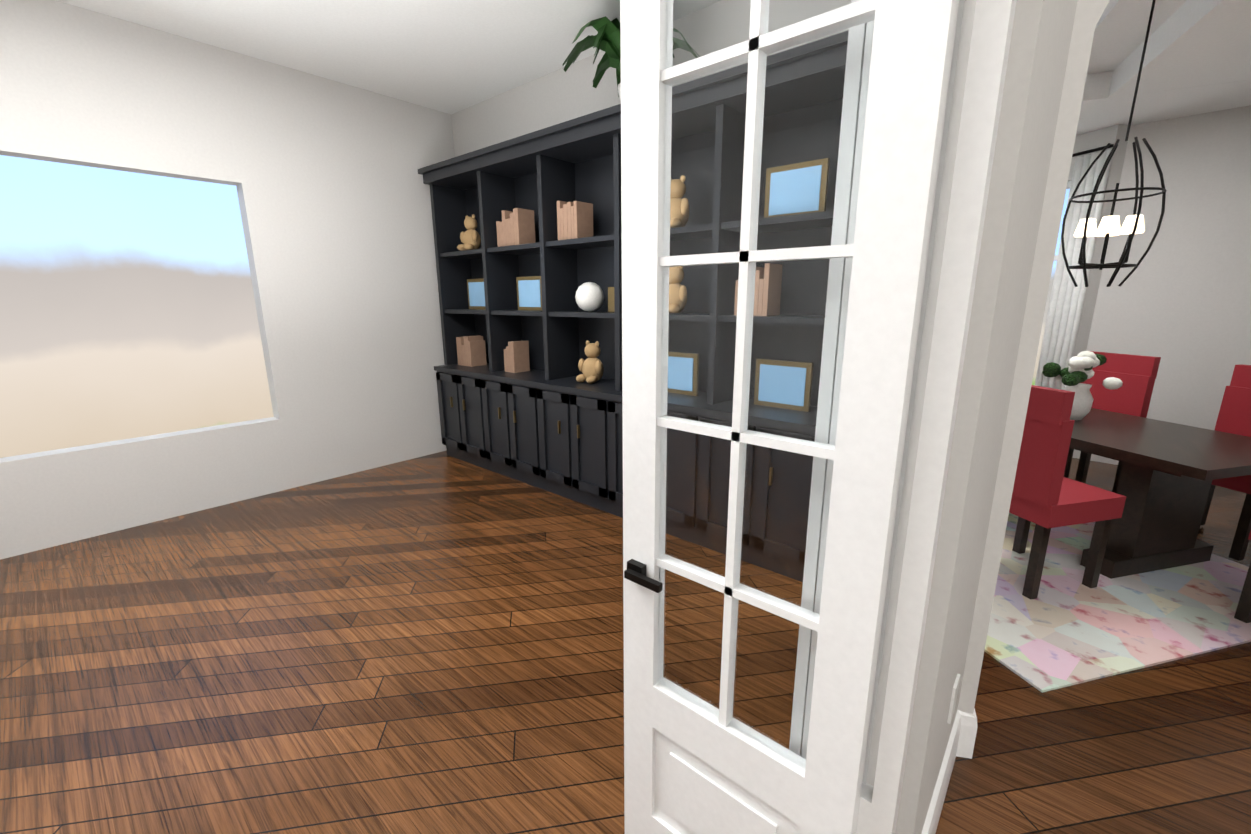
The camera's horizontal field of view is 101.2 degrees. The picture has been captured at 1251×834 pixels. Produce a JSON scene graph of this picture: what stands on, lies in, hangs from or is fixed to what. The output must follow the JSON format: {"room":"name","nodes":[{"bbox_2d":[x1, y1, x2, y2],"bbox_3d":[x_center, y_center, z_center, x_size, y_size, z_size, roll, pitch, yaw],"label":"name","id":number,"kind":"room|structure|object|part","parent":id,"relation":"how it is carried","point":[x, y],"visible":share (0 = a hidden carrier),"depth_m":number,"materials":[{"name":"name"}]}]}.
{"room":"entrance hallway","nodes":[
{"label":"entrance hallway","id":0,"kind":"room"},
{"bbox_2d":[0,0,454,559],"bbox_3d":[-3.976,-0.714,2.795,0.150,3.280,6.920,11,17,39],"label":"wall","id":1,"kind":"structure","parent":0,"point":[324,178],"depth_m":3.99,"materials":[{"name":"paint"}]},
{"bbox_2d":[57,0,721,114],"bbox_3d":[-2.215,-2.022,0.931,4.510,0.100,6.920,11,17,39],"label":"ceiling","id":2,"kind":"structure","parent":0,"point":[451,57],"depth_m":3.44,"materials":[{"name":"paint"}]},
{"bbox_2d":[0,450,1250,833],"bbox_3d":[3.378,1.428,0.927,24.000,0.100,24.000,11,17,39],"label":"floor","id":3,"kind":"structure","parent":0,"point":[430,644],"depth_m":2.12,"materials":[{"name":"brown wood"}]},
{"bbox_2d":[418,30,848,581],"bbox_3d":[-0.263,-0.684,3.882,3.870,2.698,0.533,11,17,39],"label":"built-in bookcase","id":4,"kind":"object","parent":3,"relation":"on","point":[548,422],"visible":0.56,"depth_m":3.57,"materials":[{"name":"black wood"}]},
{"bbox_2d":[457,214,480,250],"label":"decor","id":5,"kind":"object","parent":4,"relation":"in","point":[471,240],"depth_m":4.63,"materials":[{"name":"ceramic"}]},
{"bbox_2d":[575,282,603,311],"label":"decor","id":6,"kind":"object","parent":4,"relation":"in","point":[589,296],"depth_m":3.79,"materials":[{"name":"ceramic"}]},
{"bbox_2d":[576,340,603,383],"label":"decor","id":7,"kind":"object","parent":4,"relation":"in","point":[592,369],"depth_m":3.91,"materials":[{"name":"ceramic"}]},
{"bbox_2d":[456,201,782,372],"bbox_3d":[-0.376,-0.951,3.963,3.238,1.345,0.170,11,17,39],"label":"books","id":8,"kind":"object","parent":4,"relation":"in","point":[515,226],"visible":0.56,"depth_m":4.15,"materials":[{"name":"beige paper"}]},
{"bbox_2d":[563,16,699,102],"bbox_3d":[0.059,-2.172,3.201,0.846,0.504,0.862,11,17,39],"label":"fern plant","id":9,"kind":"object","parent":4,"relation":"on","point":[606,39],"visible":0.19,"depth_m":3.14,"materials":[{"name":"green plant"}]},
{"bbox_2d":[669,266,686,313],"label":"decor","id":10,"kind":"object","parent":4,"relation":"in","point":[674,295],"depth_m":3.30,"materials":[{"name":"ceramic"}]},
{"bbox_2d":[670,175,688,227],"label":"decor","id":11,"kind":"object","parent":4,"relation":"in","point":[674,182],"depth_m":3.18,"materials":[{"name":"ceramic"}]},
{"bbox_2d":[984,513,1250,692],"bbox_3d":[2.355,0.717,3.749,2.150,0.011,3.000,-4,13,-14],"label":"dining rug","id":12,"kind":"object","parent":3,"relation":"on","point":[1066,627],"visible":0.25,"depth_m":2.56,"materials":[{"name":"multicoloured fabric"}]},
{"bbox_2d":[1009,385,1125,599],"bbox_3d":[2.275,0.357,2.829,0.535,1.107,0.500,-4,13,-14],"label":"dining chair","id":13,"kind":"object","parent":12,"relation":"on","point":[1047,496],"visible":0.6,"depth_m":2.61,"materials":[{"name":"red fabric"}]},
{"bbox_2d":[1063,351,1160,492],"bbox_3d":[3.636,0.063,4.072,0.535,1.107,0.500,-4,13,-14],"label":"dining chair","id":14,"kind":"object","parent":12,"relation":"on","point":[1136,375],"visible":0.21,"depth_m":3.94,"materials":[{"name":"red fabric"}]},
{"bbox_2d":[1069,408,1250,578],"bbox_3d":[2.956,0.379,3.490,1.000,0.755,1.900,-4,13,-14],"label":"dining table","id":15,"kind":"object","parent":12,"relation":"on","point":[1170,471],"visible":0.46,"depth_m":2.90,"materials":[{"name":"brown wood"}]},
{"bbox_2d":[1042,351,1122,419],"bbox_3d":[2.933,-0.201,3.317,0.398,0.451,0.303,11,17,39],"label":"flower vase","id":16,"kind":"object","parent":15,"relation":"on","point":[1075,374],"visible":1,"depth_m":3.29,"materials":[{"name":"ceramic"}]},
{"bbox_2d":[1200,364,1250,560],"bbox_3d":[3.859,0.259,3.222,0.535,1.107,0.500,-4,13,-14],"label":"dining chair","id":17,"kind":"object","parent":12,"relation":"on","point":[1234,415],"visible":0.33,"depth_m":3.32,"materials":[{"name":"red fabric"}]},
{"bbox_2d":[1234,531,1250,622],"bbox_3d":[3.277,0.493,2.226,0.500,1.107,0.535,-4,13,-14],"label":"dining chair","id":18,"kind":"object","parent":12,"relation":"on","point":[1243,612],"visible":1,"depth_m":2.49,"materials":[{"name":"red fabric"}]},
{"bbox_2d":[452,0,1109,713],"bbox_3d":[3.457,-1.365,-1.190,16.000,6.300,11.250,11,17,39],"label":"wall","id":19,"kind":"structure","parent":0,"point":[552,98],"depth_m":1.72,"materials":[{"name":"paint"}]},
{"bbox_2d":[921,708,976,833],"bbox_3d":[3.110,1.623,-0.517,6.116,0.175,10.251,11,17,39],"label":"baseboard","id":20,"kind":"structure","parent":19,"relation":"attached to","point":[961,742],"depth_m":1.65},
{"bbox_2d":[895,0,1077,833],"bbox_3d":[-0.669,-1.420,-0.887,0.080,6.300,6.040,11,17,39],"label":"wall","id":21,"kind":"structure","parent":0,"point":[1042,30],"depth_m":1.06,"materials":[{"name":"paint"}]},
{"bbox_2d":[947,673,960,723],"bbox_3d":[0.958,0.822,1.498,0.008,0.120,0.075,11,17,39],"label":"electrical outlet","id":22,"kind":"object","parent":21,"relation":"attached to","point":[953,699],"visible":1,"depth_m":1.46,"materials":[{"name":"plastic"}]},
{"bbox_2d":[1068,124,1130,356],"bbox_3d":[4.170,-1.188,5.317,0.150,3.000,1.151,-4,14,-15],"label":"wall","id":23,"kind":"structure","parent":0,"point":[1098,138],"depth_m":4.65,"materials":[{"name":"paint"}]},
{"bbox_2d":[1072,105,1250,464],"bbox_3d":[4.853,-0.981,4.420,0.120,3.000,1.194,-13,18,-43],"label":"wall","id":24,"kind":"structure","parent":0,"point":[1178,301],"depth_m":4.36,"materials":[{"name":"paint"}]},
{"bbox_2d":[1076,0,1250,135],"bbox_3d":[2.612,-2.664,4.141,4.912,0.420,6.244,11,17,39],"label":"ceiling","id":25,"kind":"structure","parent":0,"point":[1197,58],"depth_m":3.38,"materials":[{"name":"paint"}]},
{"bbox_2d":[1061,0,1166,286],"bbox_3d":[2.949,-1.662,3.015,0.453,1.743,0.434,11,17,39],"label":"dining chandelier","id":26,"kind":"object","parent":25,"relation":"hanging from","point":[1132,225],"visible":1,"depth_m":3.05,"materials":[{"name":"metal"}]},
{"bbox_3d":[3.553,-1.376,6.140,1.209,3.000,0.299,11,17,39],"label":"wall","id":27,"kind":"structure","parent":0,"visible":0},
{"bbox_2d":[1034,181,1070,384],"bbox_3d":[3.303,-1.342,5.841,2.747,2.170,0.947,11,17,39],"label":"dining room window","id":28,"kind":"structure","parent":27,"relation":"in","point":[1068,187],"depth_m":5.00,"materials":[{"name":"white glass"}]},
{"bbox_2d":[1035,144,1113,389],"bbox_3d":[4.196,-1.001,4.912,0.072,2.780,0.306,-3,13,-13],"label":"curtain","id":29,"kind":"object","parent":27,"relation":"attached to","point":[1067,297],"depth_m":4.82,"materials":[{"name":"fabric"}]},
{"bbox_2d":[1072,145,1110,155],"bbox_3d":[3.214,-2.594,5.511,2.877,0.024,0.813,8,15,31],"label":"curtain rod","id":30,"kind":"object","parent":27,"relation":"attached to","point":[1100,148],"depth_m":4.61,"materials":[{"name":"metal"}]},
{"bbox_3d":[-0.745,-1.435,-0.823,0.120,6.300,6.040,11,17,39],"label":"wall","id":31,"kind":"structure","parent":0,"visible":0},
{"bbox_2d":[620,0,1016,833],"bbox_3d":[0.247,0.125,1.008,0.630,2.400,0.118,11,17,39],"label":"french door","id":32,"kind":"structure","parent":31,"relation":"in","point":[694,764],"depth_m":0.92,"materials":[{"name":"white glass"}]},
{"bbox_3d":[0.064,0.368,1.212,0.108,0.045,0.098,11,17,39],"label":"handle","id":33,"kind":"part","parent":32,"relation":"part of","materials":[{"name":"metal"}]},
{"bbox_3d":[0.222,-0.127,0.968,0.380,1.670,0.006,11,17,39],"label":"glass","id":34,"kind":"part","parent":32,"relation":"part of","materials":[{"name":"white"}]},
{"bbox_3d":[0.450,0.153,0.887,0.160,2.400,0.040,11,17,39],"label":"frame","id":35,"kind":"part","parent":32,"relation":"part of","materials":[{"name":"white wood"}]},
{"bbox_2d":[789,0,975,785],"bbox_3d":[-0.188,0.018,0.186,0.157,3.009,2.408,11,17,39],"label":"trim","id":36,"kind":"structure","parent":31,"relation":"attached to","point":[962,44],"depth_m":0.89,"materials":[{"name":"white wood"}]},
{"label":"outside","id":37,"kind":"structure","parent":0,"visible":0},
{"bbox_2d":[0,155,273,457],"bbox_3d":[-4.804,-1.235,3.458,0.050,5.000,9.000,11,17,39],"label":"window","id":38,"kind":"structure","parent":37,"point":[128,310],"depth_m":4.24,"materials":[{"name":"white"}]},
{"bbox_2d":[1032,189,1069,384],"bbox_3d":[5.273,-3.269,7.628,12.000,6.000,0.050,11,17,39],"label":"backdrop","id":39,"kind":"structure","parent":37,"point":[1049,294],"depth_m":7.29,"materials":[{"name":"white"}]}
]}

